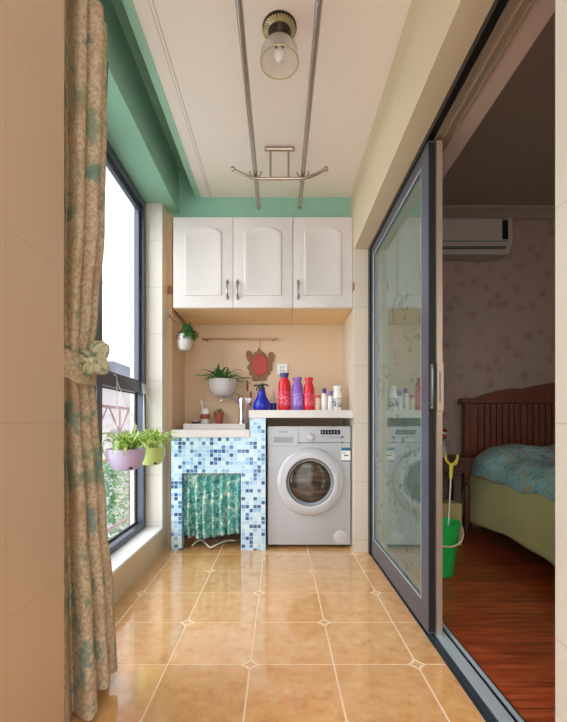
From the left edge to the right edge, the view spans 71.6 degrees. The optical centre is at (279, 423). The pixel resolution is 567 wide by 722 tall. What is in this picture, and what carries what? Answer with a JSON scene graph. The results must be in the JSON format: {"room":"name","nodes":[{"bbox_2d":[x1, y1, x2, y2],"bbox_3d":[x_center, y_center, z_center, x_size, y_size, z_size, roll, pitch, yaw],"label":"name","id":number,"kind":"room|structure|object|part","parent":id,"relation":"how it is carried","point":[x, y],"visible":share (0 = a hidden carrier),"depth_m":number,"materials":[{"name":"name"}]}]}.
{"room":"laundry balcony","nodes":[
{"label":"laundry balcony","id":0,"kind":"room"},
{"bbox_2d":[0,0,63,721],"bbox_3d":[-0.800,-0.305,0.151,0.500,2.390,1.703,0,0,0],"label":"wall","id":1,"kind":"structure","parent":0,"point":[31,31],"depth_m":0.87,"materials":[{"name":"beige tile"}]},
{"bbox_2d":[97,0,178,213],"bbox_3d":[-0.860,-1.655,1.055,0.280,0.310,3.510,0,0,0],"label":"wall","id":2,"kind":"structure","parent":0,"point":[135,133],"depth_m":2.08,"materials":[{"name":"green paint"}]},
{"bbox_2d":[94,62,107,393],"bbox_3d":[-0.754,-0.498,1.577,0.088,2.000,0.156,0,0,0],"label":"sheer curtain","id":3,"kind":"object","parent":2,"relation":"hanging from","point":[96,337],"visible":0.02,"depth_m":1.61,"materials":[{"name":"white fabric"}]},
{"bbox_3d":[-0.707,-1.410,1.170,0.097,0.180,0.340,0,0,0],"label":"rail","id":4,"kind":"object","parent":2,"relation":"attached to","visible":0},
{"bbox_2d":[64,0,117,721],"bbox_3d":[-0.648,-0.225,1.224,0.286,2.170,0.300,0,0,0],"label":"curtain","id":5,"kind":"object","parent":4,"relation":"hanging from","point":[90,651],"visible":0.57,"depth_m":1.17,"materials":[{"name":"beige fabric"}]},
{"bbox_2d":[111,0,184,169],"bbox_3d":[-0.225,-1.840,1.300,1.650,0.060,4.000,0,0,0],"label":"ceiling","id":6,"kind":"structure","parent":0,"point":[118,5],"depth_m":2.04,"materials":[{"name":"green paint"}]},
{"bbox_2d":[113,204,184,603],"bbox_3d":[-0.892,-0.285,2.151,0.255,2.430,2.297,0,0,0],"label":"wall","id":7,"kind":"structure","parent":0,"point":[156,214],"depth_m":2.68,"materials":[{"name":"white tile"}]},
{"bbox_2d":[96,140,145,553],"bbox_3d":[-0.941,-0.398,1.841,0.062,2.205,1.677,0,0,0],"label":"window","id":8,"kind":"structure","parent":7,"relation":"in","point":[108,381],"depth_m":2.60,"materials":[{"name":"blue metal"}]},
{"bbox_3d":[-0.943,-0.852,2.325,0.025,1.187,0.600,0,0,0],"label":"sash","id":9,"kind":"part","parent":8,"relation":"part of","materials":[{"name":"blue metal"}]},
{"bbox_2d":[101,374,171,470],"bbox_3d":[-0.773,-0.013,2.049,0.339,0.512,0.446,0,0,40],"label":"hanging planter","id":10,"kind":"object","parent":8,"relation":"hanging from","point":[126,456],"visible":1,"depth_m":2.00,"materials":[{"name":"purple plastic"}]},
{"bbox_3d":[-0.800,0.187,2.050,0.200,0.112,0.200,0,0,0],"label":"pot","id":11,"kind":"part","parent":10,"relation":"part of","materials":[{"name":"purple plastic"}]},
{"bbox_2d":[141,384,145,393],"bbox_3d":[-0.902,-0.230,2.615,0.014,0.060,0.060,0,0,0],"label":"handle","id":12,"kind":"object","parent":8,"relation":"attached to","point":[141,384],"visible":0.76,"depth_m":2.58,"materials":[{"name":"metal"}]},
{"bbox_2d":[135,382,184,465],"bbox_3d":[-0.752,-0.007,2.419,0.339,0.526,0.429,0,0,-29],"label":"hanging planter","id":13,"kind":"object","parent":8,"relation":"hanging from","point":[152,458],"visible":0.67,"depth_m":2.37,"materials":[{"name":"plastic"}]},
{"bbox_3d":[-0.790,0.200,2.420,0.180,0.112,0.180,0,0,0],"label":"pot","id":14,"kind":"part","parent":13,"relation":"part of","materials":[{"name":"plastic"}]},
{"bbox_2d":[110,527,162,574],"bbox_3d":[-0.881,0.714,1.841,0.178,0.017,1.677,0,0,0],"label":"windowsill","id":15,"kind":"structure","parent":7,"relation":"on","point":[123,554],"depth_m":2.23,"materials":[{"name":"white stone"}]},
{"bbox_2d":[167,286,172,294],"bbox_3d":[-0.781,-0.950,2.804,0.035,0.060,0.013,0,0,0],"label":"trim","id":16,"kind":"structure","parent":7,"relation":"attached to","point":[169,288],"depth_m":2.80,"materials":[{"name":"brown wood"}]},
{"bbox_2d":[167,313,181,327],"bbox_3d":[-0.744,-0.731,2.787,0.111,0.104,0.026,0,0,0],"label":"hook","id":17,"kind":"object","parent":7,"relation":"attached to","point":[168,314],"visible":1,"depth_m":2.78,"materials":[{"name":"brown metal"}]},
{"bbox_2d":[175,322,198,351],"bbox_3d":[-0.653,-0.616,2.798,0.172,0.202,0.160,0,0,0],"label":"plant","id":18,"kind":"object","parent":17,"relation":"hanging from","point":[186,336],"visible":1,"depth_m":2.77,"materials":[{"name":"green plant"}]},
{"bbox_3d":[-0.672,-0.575,2.800,0.110,0.120,0.109,0,0,0],"label":"pot","id":19,"kind":"part","parent":18,"relation":"part of","materials":[{"name":"white ceramic"}]},
{"bbox_2d":[173,170,349,216],"bbox_3d":[-0.130,-1.616,3.055,1.270,0.388,0.490,0,0,0],"label":"wall","id":20,"kind":"structure","parent":0,"point":[189,206],"depth_m":2.81,"materials":[{"name":"green paint"}]},
{"bbox_2d":[122,0,200,197],"bbox_3d":[-0.582,-1.631,1.055,0.040,0.038,3.510,0,0,0],"label":"trim","id":21,"kind":"structure","parent":20,"relation":"attached to","point":[129,7],"depth_m":1.87,"materials":[{"name":"green paint"}]},
{"bbox_2d":[173,217,292,324],"bbox_3d":[-0.320,-1.107,2.915,0.821,0.624,0.506,0,0,0],"label":"upper cabinet","id":22,"kind":"object","parent":20,"relation":"attached to","point":[227,270],"visible":1,"depth_m":2.70,"materials":[{"name":"white paint"}]},
{"bbox_3d":[-0.526,-1.106,2.705,0.410,0.622,0.029,0,0,0],"label":"door","id":23,"kind":"part","parent":22,"relation":"part of","materials":[{"name":"white paint"}]},
{"bbox_3d":[-0.358,-0.918,2.682,0.020,0.142,0.041,0,0,0],"label":"handle","id":24,"kind":"part","parent":22,"relation":"part of","materials":[{"name":"grey metal"}]},
{"bbox_3d":[-0.288,-0.918,2.682,0.020,0.142,0.041,0,0,0],"label":"handle","id":25,"kind":"part","parent":22,"relation":"part of","materials":[{"name":"grey metal"}]},
{"bbox_3d":[-0.114,-1.106,2.705,0.408,0.622,0.029,0,0,0],"label":"door","id":26,"kind":"part","parent":22,"relation":"part of","materials":[{"name":"white paint"}]},
{"bbox_2d":[185,321,341,428],"bbox_3d":[-0.130,-0.266,3.235,1.270,2.312,0.130,0,0,0],"label":"wall","id":27,"kind":"structure","parent":0,"point":[315,351],"depth_m":3.17,"materials":[{"name":"beige paint"}]},
{"bbox_2d":[193,344,257,396],"bbox_3d":[-0.416,-0.439,2.964,0.535,0.458,0.392,0,0,0],"label":"planter","id":28,"kind":"object","parent":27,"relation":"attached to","point":[220,385],"visible":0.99,"depth_m":2.96,"materials":[{"name":"white ceramic"}]},
{"bbox_3d":[-0.440,-0.275,3.035,0.228,0.129,0.228,0,0,0],"label":"pot","id":29,"kind":"part","parent":28,"relation":"part of","materials":[{"name":"white ceramic"}]},
{"bbox_2d":[202,338,277,340],"bbox_3d":[-0.315,-0.676,3.144,0.607,0.028,0.047,0,0,0],"label":"rail","id":30,"kind":"object","parent":27,"relation":"attached to","point":[206,339],"visible":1,"depth_m":3.12,"materials":[{"name":"brown wood"}]},
{"bbox_2d":[246,339,273,380],"bbox_3d":[-0.157,-0.506,3.149,0.225,0.330,0.038,0,0,0],"label":"plaque","id":31,"kind":"object","parent":27,"relation":"attached to","point":[259,367],"visible":1,"depth_m":3.15,"materials":[{"name":"brown wood"}]},
{"bbox_2d":[277,364,287,373],"bbox_3d":[0.022,-0.439,3.162,0.086,0.086,0.011,0,0,0],"label":"wall socket","id":32,"kind":"object","parent":27,"relation":"attached to","point":[281,368],"visible":0.84,"depth_m":3.16,"materials":[{"name":"white plastic"}]},
{"bbox_2d":[132,0,411,196],"bbox_3d":[-0.029,-1.631,1.055,1.067,0.030,3.510,0,0,0],"label":"ceiling","id":33,"kind":"structure","parent":0,"point":[194,45],"depth_m":1.90,"materials":[{"name":"white paint"}]},
{"bbox_2d":[230,0,328,209],"bbox_3d":[0.000,-1.519,1.627,0.572,0.194,2.065,0,0,0],"label":"drying rack","id":34,"kind":"object","parent":33,"relation":"hanging from","point":[318,3],"visible":1,"depth_m":1.85,"materials":[{"name":"metal"}]},
{"bbox_3d":[-0.141,-1.455,1.627,0.030,0.031,2.065,0,0,0],"label":"rod","id":35,"kind":"part","parent":34,"relation":"part of","materials":[{"name":"metal"}]},
{"bbox_3d":[-0.052,-1.524,2.297,0.012,0.173,0.013,0,0,0],"label":"hanger stem","id":36,"kind":"part","parent":34,"relation":"part of","materials":[{"name":"metal"}]},
{"bbox_3d":[0.052,-1.524,2.297,0.012,0.173,0.013,0,0,0],"label":"hanger stem","id":37,"kind":"part","parent":34,"relation":"part of","materials":[{"name":"metal"}]},
{"bbox_3d":[0.137,-1.455,1.627,0.030,0.031,2.065,0,0,0],"label":"rod","id":38,"kind":"part","parent":34,"relation":"part of","materials":[{"name":"metal"}]},
{"bbox_2d":[260,10,298,79],"bbox_3d":[0.000,-1.543,1.605,0.159,0.146,0.159,0,0,0],"label":"ceiling lamp","id":39,"kind":"object","parent":33,"relation":"attached to","point":[279,58],"visible":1,"depth_m":1.59,"materials":[{"name":"clear glass"}]},
{"bbox_3d":[0.000,-1.517,1.605,0.156,0.086,0.156,0,0,0],"label":"lamp shade","id":40,"kind":"part","parent":39,"relation":"part of","materials":[{"name":"clear glass"}]},
{"bbox_3d":[0.000,-1.508,1.605,0.042,0.056,0.042,0,0,0],"label":"bulb","id":41,"kind":"part","parent":39,"relation":"part of","materials":[{"name":"glass"}]},
{"bbox_2d":[71,532,484,721],"bbox_3d":[-0.098,0.900,1.235,1.405,0.060,3.870,0,0,0],"label":"floor","id":42,"kind":"structure","parent":0,"point":[223,632],"depth_m":1.55,"materials":[{"name":"beige tile"}]},
{"bbox_2d":[191,539,234,547],"bbox_3d":[-0.470,0.848,2.753,0.306,0.042,0.135,0,0,0],"label":"hose","id":43,"kind":"object","parent":42,"relation":"on","point":[200,539],"visible":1,"depth_m":2.77,"materials":[{"name":"white plastic"}]},
{"bbox_2d":[171,418,267,549],"bbox_3d":[-0.420,0.416,2.934,0.648,0.908,0.468,0,0,0],"label":"sink cabinet","id":44,"kind":"object","parent":42,"relation":"on","point":[247,456],"depth_m":2.70,"materials":[{"name":"blue tile"}]},
{"bbox_2d":[172,429,249,436],"bbox_3d":[-0.472,0.069,2.928,0.532,0.052,0.480,0,0,0],"label":"countertop","id":45,"kind":"structure","parent":44,"relation":"on","point":[182,433],"depth_m":2.69,"materials":[{"name":"white stone"}]},
{"bbox_2d":[183,424,248,429],"bbox_3d":[-0.465,0.022,2.983,0.440,0.041,0.366,0,0,0],"label":"sink","id":46,"kind":"object","parent":45,"relation":"in","point":[185,426],"visible":0.97,"depth_m":2.80,"materials":[{"name":"white ceramic"}]},
{"bbox_2d":[191,420,200,423],"bbox_3d":[-0.655,-0.013,3.090,0.080,0.029,0.080,0,0,0],"label":"soap dish","id":47,"kind":"object","parent":46,"relation":"on","point":[193,421],"visible":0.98,"depth_m":3.06,"materials":[{"name":"grey metal"}]},
{"bbox_2d":[200,400,209,423],"bbox_3d":[-0.585,-0.089,3.090,0.074,0.183,0.074,0,0,0],"label":"toothbrush cup","id":48,"kind":"object","parent":46,"relation":"on","point":[205,413],"visible":1,"depth_m":3.06,"materials":[{"name":"white ceramic"}]},
{"bbox_2d":[214,408,223,423],"bbox_3d":[-0.475,-0.059,3.095,0.084,0.123,0.089,0,0,27],"label":"potted plant","id":49,"kind":"object","parent":46,"relation":"on","point":[218,415],"visible":1,"depth_m":3.07,"materials":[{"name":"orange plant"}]},
{"bbox_2d":[183,473,240,538],"bbox_3d":[-0.469,0.571,2.736,0.406,0.455,0.075,0,0,0],"label":"curtain","id":50,"kind":"object","parent":44,"relation":"hanging from","point":[212,501],"visible":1,"depth_m":2.73,"materials":[{"name":"teal fabric"}]},
{"bbox_2d":[220,393,244,423],"bbox_3d":[-0.368,-0.117,3.055,0.212,0.238,0.059,0,0,-27],"label":"faucet","id":51,"kind":"object","parent":44,"relation":"on","point":[241,400],"visible":1,"depth_m":3.07,"materials":[{"name":"silver metal"}]},
{"bbox_3d":[-0.377,-0.182,3.036,0.179,0.066,0.030,0,0,-34],"label":"spout","id":52,"kind":"part","parent":51,"relation":"part of","materials":[{"name":"silver metal"}]},
{"bbox_2d":[249,410,352,418],"bbox_3d":[0.146,-0.065,2.928,0.713,0.054,0.480,0,0,0],"label":"countertop","id":53,"kind":"structure","parent":44,"relation":"on","point":[269,414],"depth_m":2.69,"materials":[{"name":"white stone"}]},
{"bbox_2d":[245,398,251,406],"bbox_3d":[-0.238,-0.098,3.050,0.059,0.200,0.053,0,0,0],"label":"spray bottle","id":54,"kind":"object","parent":53,"relation":"on","point":[248,400],"visible":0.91,"depth_m":3.04,"materials":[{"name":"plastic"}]},
{"bbox_2d":[253,383,270,409],"bbox_3d":[-0.128,-0.192,2.840,0.134,0.200,0.134,0,0,0],"label":"spray bottle","id":55,"kind":"object","parent":53,"relation":"on","point":[261,402],"visible":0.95,"depth_m":2.80,"materials":[{"name":"blue plastic"}]},
{"bbox_2d":[270,388,276,409],"bbox_3d":[-0.046,-0.180,2.930,0.052,0.176,0.051,0,0,0],"label":"spray bottle","id":56,"kind":"object","parent":53,"relation":"on","point":[273,405],"visible":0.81,"depth_m":2.92,"materials":[{"name":"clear plastic"}]},
{"bbox_2d":[278,373,290,409],"bbox_3d":[0.036,-0.229,2.840,0.095,0.273,0.071,0,0,0],"label":"detergent bottle","id":57,"kind":"object","parent":53,"relation":"on","point":[284,386],"visible":0.92,"depth_m":2.81,"materials":[{"name":"red plastic"}]},
{"bbox_2d":[292,377,302,409],"bbox_3d":[0.131,-0.214,2.840,0.084,0.244,0.063,0,0,0],"label":"detergent bottle","id":58,"kind":"object","parent":53,"relation":"on","point":[297,388],"visible":0.91,"depth_m":2.81,"materials":[{"name":"purple plastic"}]},
{"bbox_2d":[303,377,314,409],"bbox_3d":[0.213,-0.212,2.840,0.081,0.240,0.060,0,0,0],"label":"detergent bottle","id":59,"kind":"object","parent":53,"relation":"on","point":[308,396],"visible":0.94,"depth_m":2.82,"materials":[{"name":"red plastic"}]},
{"bbox_2d":[315,395,319,409],"bbox_3d":[0.277,-0.149,2.840,0.039,0.114,0.038,0,0,0],"label":"toiletry bottle","id":60,"kind":"object","parent":53,"relation":"on","point":[317,401],"visible":0.88,"depth_m":2.83,"materials":[{"name":"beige plastic"}]},
{"bbox_2d":[321,388,326,409],"bbox_3d":[0.322,-0.172,2.840,0.040,0.161,0.040,0,0,0],"label":"toiletry bottle","id":61,"kind":"object","parent":53,"relation":"on","point":[324,396],"visible":0.89,"depth_m":2.83,"materials":[{"name":"white plastic"}]},
{"bbox_2d":[328,391,332,409],"bbox_3d":[0.366,-0.163,2.840,0.038,0.143,0.037,0,0,0],"label":"toiletry bottle","id":62,"kind":"object","parent":53,"relation":"on","point":[330,399],"visible":0.86,"depth_m":2.82,"materials":[{"name":"white plastic"}]},
{"bbox_2d":[333,386,341,409],"bbox_3d":[0.417,-0.181,2.840,0.066,0.179,0.052,0,0,0],"label":"toiletry bottle","id":63,"kind":"object","parent":53,"relation":"on","point":[337,397],"visible":0.95,"depth_m":2.82,"materials":[{"name":"white plastic"}]},
{"bbox_2d":[211,517,240,537],"bbox_3d":[-0.435,0.486,3.050,0.341,0.763,0.171,0,0,0],"label":"hose","id":64,"kind":"object","parent":42,"relation":"on","point":[226,534],"visible":0.13,"depth_m":3.00,"materials":[{"name":"grey plastic"}]},
{"bbox_2d":[268,426,350,545],"bbox_3d":[0.207,0.445,2.921,0.580,0.851,0.439,0,0,0],"label":"washing machine","id":65,"kind":"object","parent":42,"relation":"on","point":[309,466],"visible":1,"depth_m":2.74,"materials":[{"name":"silver metal"}]},
{"bbox_3d":[0.024,0.093,2.741,0.211,0.124,0.010,0,0,0],"label":"detergent drawer","id":66,"kind":"part","parent":65,"relation":"part of","materials":[{"name":"white plastic"}]},
{"bbox_3d":[0.025,0.114,2.735,0.131,0.039,0.004,0,0,0],"label":"drawer handle","id":67,"kind":"part","parent":65,"relation":"part of","materials":[{"name":"grey plastic"}]},
{"bbox_3d":[0.207,0.076,2.941,0.580,0.114,0.398,0,0,0],"label":"control panel","id":68,"kind":"part","parent":65,"relation":"part of","materials":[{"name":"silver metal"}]},
{"bbox_3d":[0.212,0.406,2.725,0.476,0.476,0.040,0,0,0],"label":"porthole door","id":69,"kind":"part","parent":65,"relation":"part of","materials":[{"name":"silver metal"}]},
{"bbox_3d":[0.212,0.406,2.725,0.296,0.296,0.019,0,0,0],"label":"door glass","id":70,"kind":"part","parent":65,"relation":"part of","materials":[{"name":"glass"}]},
{"bbox_2d":[341,448,349,461],"bbox_3d":[0.462,0.216,2.744,0.063,0.098,0.001,0,0,0],"label":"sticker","id":71,"kind":"object","parent":65,"relation":"attached to","point":[345,452],"depth_m":2.74,"materials":[{"name":"grey paper"}]},
{"bbox_2d":[385,250,394,551],"bbox_3d":[0.720,-0.143,2.978,0.120,2.067,0.645,0,0,0],"label":"wall","id":72,"kind":"structure","parent":0,"point":[389,254],"depth_m":2.65,"materials":[{"name":"paint"}]},
{"bbox_2d":[342,0,566,721],"bbox_3d":[0.642,-0.490,1.300,0.275,2.760,4.000,0,0,0],"label":"wall","id":73,"kind":"structure","parent":0,"point":[436,37],"depth_m":1.47,"materials":[{"name":"beige paint"}]},
{"bbox_2d":[291,217,351,324],"bbox_3d":[0.298,-1.107,2.915,0.408,0.624,0.506,0,0,0],"label":"upper cabinet","id":74,"kind":"object","parent":73,"relation":"attached to","point":[322,246],"visible":1,"depth_m":2.70,"materials":[{"name":"white paint"}]},
{"bbox_3d":[0.128,-0.918,2.682,0.020,0.142,0.041,0,0,0],"label":"handle","id":75,"kind":"part","parent":74,"relation":"part of","materials":[{"name":"grey metal"}]},
{"bbox_2d":[371,555,525,721],"bbox_3d":[0.651,0.876,1.660,0.098,0.048,1.880,0,0,0],"label":"door frame","id":76,"kind":"structure","parent":73,"relation":"attached to","point":[487,699],"depth_m":1.33,"materials":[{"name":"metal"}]},
{"bbox_2d":[368,0,535,554],"bbox_3d":[0.649,-0.153,1.688,0.102,2.047,1.935,0,0,0],"label":"door frame","id":77,"kind":"structure","parent":73,"relation":"in","point":[504,18],"depth_m":1.44,"materials":[{"name":"black metal"}]},
{"bbox_2d":[372,141,433,633],"bbox_3d":[0.618,-0.147,2.086,0.024,2.009,1.009,0,0,0],"label":"sliding door","id":78,"kind":"structure","parent":77,"relation":"attached to","point":[421,603],"depth_m":1.64,"materials":[{"name":"metal"}]},
{"bbox_3d":[0.618,-1.125,2.116,0.024,0.055,0.868,0,0,0],"label":"rail","id":79,"kind":"part","parent":78,"relation":"part of","materials":[{"name":"metal"}]},
{"bbox_3d":[0.618,0.804,2.116,0.024,0.105,0.868,0,0,0],"label":"rail","id":80,"kind":"part","parent":78,"relation":"part of","materials":[{"name":"metal"}]},
{"bbox_2d":[377,140,443,633],"bbox_3d":[0.650,-0.147,2.078,0.027,2.009,0.984,0,0,0],"label":"sliding door","id":81,"kind":"structure","parent":77,"relation":"attached to","point":[438,365],"depth_m":1.61,"materials":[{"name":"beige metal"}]},
{"bbox_3d":[0.650,-1.125,2.104,0.024,0.055,0.851,0,0,0],"label":"rail","id":82,"kind":"part","parent":81,"relation":"part of","materials":[{"name":"beige metal"}]},
{"bbox_3d":[0.650,0.804,2.104,0.024,0.105,0.851,0,0,0],"label":"rail","id":83,"kind":"part","parent":81,"relation":"part of","materials":[{"name":"beige metal"}]},
{"bbox_3d":[0.650,-0.147,1.591,0.027,0.195,0.012,0,0,0],"label":"lock plate","id":84,"kind":"part","parent":81,"relation":"part of","materials":[{"name":"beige metal"}]},
{"bbox_2d":[385,0,554,249],"bbox_3d":[0.740,-1.172,1.685,0.079,0.010,1.930,0,0,0],"label":"trim","id":85,"kind":"structure","parent":73,"relation":"attached to","point":[541,11],"depth_m":1.37,"materials":[{"name":"paint"}]},
{"bbox_2d":[393,527,554,721],"bbox_3d":[2.151,0.900,1.300,2.898,0.060,4.000,0,0,0],"label":"floor","id":86,"kind":"structure","parent":0,"point":[498,601],"depth_m":1.85,"materials":[{"name":"red wood"}]},
{"bbox_2d":[397,455,473,538],"bbox_3d":[1.218,0.565,3.105,0.475,0.610,0.350,0,0,0],"label":"bedside table","id":87,"kind":"object","parent":86,"relation":"on","point":[411,463],"visible":0.88,"depth_m":2.96,"materials":[{"name":"brown wood"}]},
{"bbox_3d":[1.020,0.620,3.250,0.052,0.500,0.051,0,0,0],"label":"leg","id":88,"kind":"part","parent":87,"relation":"part of","materials":[{"name":"brown wood"}]},
{"bbox_3d":[1.020,0.620,2.970,0.052,0.500,0.051,0,0,0],"label":"leg","id":89,"kind":"part","parent":87,"relation":"part of","materials":[{"name":"brown wood"}]},
{"bbox_2d":[442,429,447,456],"bbox_3d":[1.265,0.143,3.083,0.100,0.234,0.096,0,0,35],"label":"flower vase","id":90,"kind":"object","parent":87,"relation":"on","point":[444,448],"visible":0.38,"depth_m":3.05,"materials":[{"name":"white ceramic"}]},
{"bbox_3d":[1.415,0.620,3.250,0.052,0.500,0.051,0,0,0],"label":"leg","id":91,"kind":"part","parent":87,"relation":"part of","materials":[{"name":"brown wood"}]},
{"bbox_3d":[1.415,0.620,2.970,0.052,0.500,0.051,0,0,0],"label":"leg","id":92,"kind":"part","parent":87,"relation":"part of","materials":[{"name":"brown wood"}]},
{"bbox_2d":[414,516,463,577],"bbox_3d":[0.925,0.720,2.288,0.265,0.300,0.280,0,0,0],"label":"bucket","id":93,"kind":"object","parent":86,"relation":"on","point":[450,534],"visible":0.61,"depth_m":2.21,"materials":[{"name":"green plastic"}]},
{"bbox_3d":[0.925,0.633,2.215,0.265,0.093,0.135,0,0,0],"label":"handle","id":94,"kind":"part","parent":93,"relation":"part of","materials":[{"name":"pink plastic"}]},
{"bbox_2d":[445,454,458,525],"bbox_3d":[1.004,0.518,2.338,0.159,0.666,0.061,0,0,-41],"label":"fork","id":95,"kind":"object","parent":93,"relation":"in","point":[451,465],"visible":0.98,"depth_m":2.34,"materials":[{"name":"metal"}]},
{"bbox_2d":[442,500,461,545],"bbox_3d":[1.220,0.720,2.862,0.160,0.300,0.125,0,0,0],"label":"storage box","id":96,"kind":"object","parent":86,"relation":"on","point":[456,507],"visible":0.32,"depth_m":2.80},
{"bbox_2d":[458,383,554,565],"bbox_3d":[2.296,0.268,2.200,1.728,1.205,2.140,0,0,0],"label":"bed","id":97,"kind":"object","parent":86,"relation":"on","point":[526,416],"visible":0.63,"depth_m":3.20,"materials":[{"name":"red wood"}]},
{"bbox_2d":[470,444,554,500],"bbox_3d":[2.295,0.288,2.140,1.704,0.266,2.000,0,0,0],"label":"quilt","id":98,"kind":"object","parent":97,"relation":"on","point":[524,468],"visible":0.85,"depth_m":2.65,"materials":[{"name":"blue fabric"}]},
{"bbox_2d":[395,220,554,526],"bbox_3d":[2.190,-0.490,3.330,2.820,2.760,0.060,0,0,0],"label":"wall","id":99,"kind":"structure","parent":0,"point":[498,317],"depth_m":3.30,"materials":[{"name":"paint"}]},
{"bbox_2d":[417,217,512,260],"bbox_3d":[1.496,-1.499,3.196,0.692,0.291,0.199,0,0,0],"label":"air conditioner","id":100,"kind":"object","parent":99,"relation":"attached to","point":[463,238],"visible":0.81,"depth_m":3.10,"materials":[{"name":"white plastic"}]},
{"bbox_3d":[1.458,-1.531,3.099,0.577,0.167,0.006,0,0,0],"label":"panel","id":101,"kind":"part","parent":100,"relation":"part of","materials":[{"name":"white plastic"}]},
{"bbox_2d":[416,205,554,219],"bbox_3d":[2.190,-1.748,3.260,2.820,0.085,0.080,0,0,0],"label":"trim","id":102,"kind":"structure","parent":99,"relation":"attached to","point":[516,212],"depth_m":3.25,"materials":[{"name":"paint"}]},
{"bbox_2d":[442,12,554,204],"bbox_3d":[2.190,-1.830,1.300,2.820,0.080,4.000,0,0,0],"label":"ceiling","id":103,"kind":"structure","parent":0,"point":[509,158],"depth_m":2.54,"materials":[{"name":"paint"}]},
{"label":"outside","id":104,"kind":"structure","parent":0,"visible":0},
{"bbox_3d":[-20.500,3.920,27.000,39.000,0.100,66.000,0,0,0],"label":"ground","id":105,"kind":"structure","parent":104,"visible":0},
{"bbox_2d":[102,447,107,462],"bbox_3d":[-1.220,0.216,2.726,0.020,0.104,0.078,0,0,0],"label":"window grille","id":106,"kind":"object","parent":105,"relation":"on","point":[104,460],"depth_m":2.73,"materials":[{"name":"pink paint"}]},
{"bbox_2d":[102,459,128,538],"bbox_3d":[-2.480,2.180,5.588,0.973,3.380,0.906,0,0,30],"label":"shrub","id":107,"kind":"object","parent":105,"relation":"on","point":[106,470],"visible":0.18,"depth_m":5.61,"materials":[{"name":"green plant"}]},
{"bbox_2d":[102,361,129,531],"bbox_3d":[-10.350,0.730,18.000,12.300,6.280,8.800,0,0,0],"label":"house","id":108,"kind":"structure","parent":105,"relation":"on","point":[108,395],"depth_m":14.00,"materials":[{"name":"grey concrete"}]},
{"bbox_2d":[102,405,129,438],"bbox_3d":[-1.220,-0.007,2.928,0.020,0.245,0.484,0,0,0],"label":"window grille","id":109,"kind":"object","parent":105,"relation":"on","point":[103,406],"depth_m":2.97,"materials":[{"name":"white metal"}]},
{"bbox_2d":[106,471,129,537],"bbox_3d":[-3.640,2.307,9.450,1.446,3.127,1.463,0,0,-39],"label":"shrub","id":110,"kind":"object","parent":105,"relation":"on","point":[128,481],"visible":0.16,"depth_m":9.32,"materials":[{"name":"green plant"}]},
{"bbox_3d":[-3.591,2.475,9.398,0.092,2.791,0.076,0,0,22],"label":"stem","id":111,"kind":"part","parent":110,"relation":"part of","materials":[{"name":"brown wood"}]},
{"bbox_2d":[107,515,129,531],"bbox_3d":[-1.220,0.754,2.967,0.020,0.030,0.405,0,0,0],"label":"window grille","id":112,"kind":"object","parent":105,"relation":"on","point":[112,527],"depth_m":2.96,"materials":[{"name":"white metal"}]}
]}

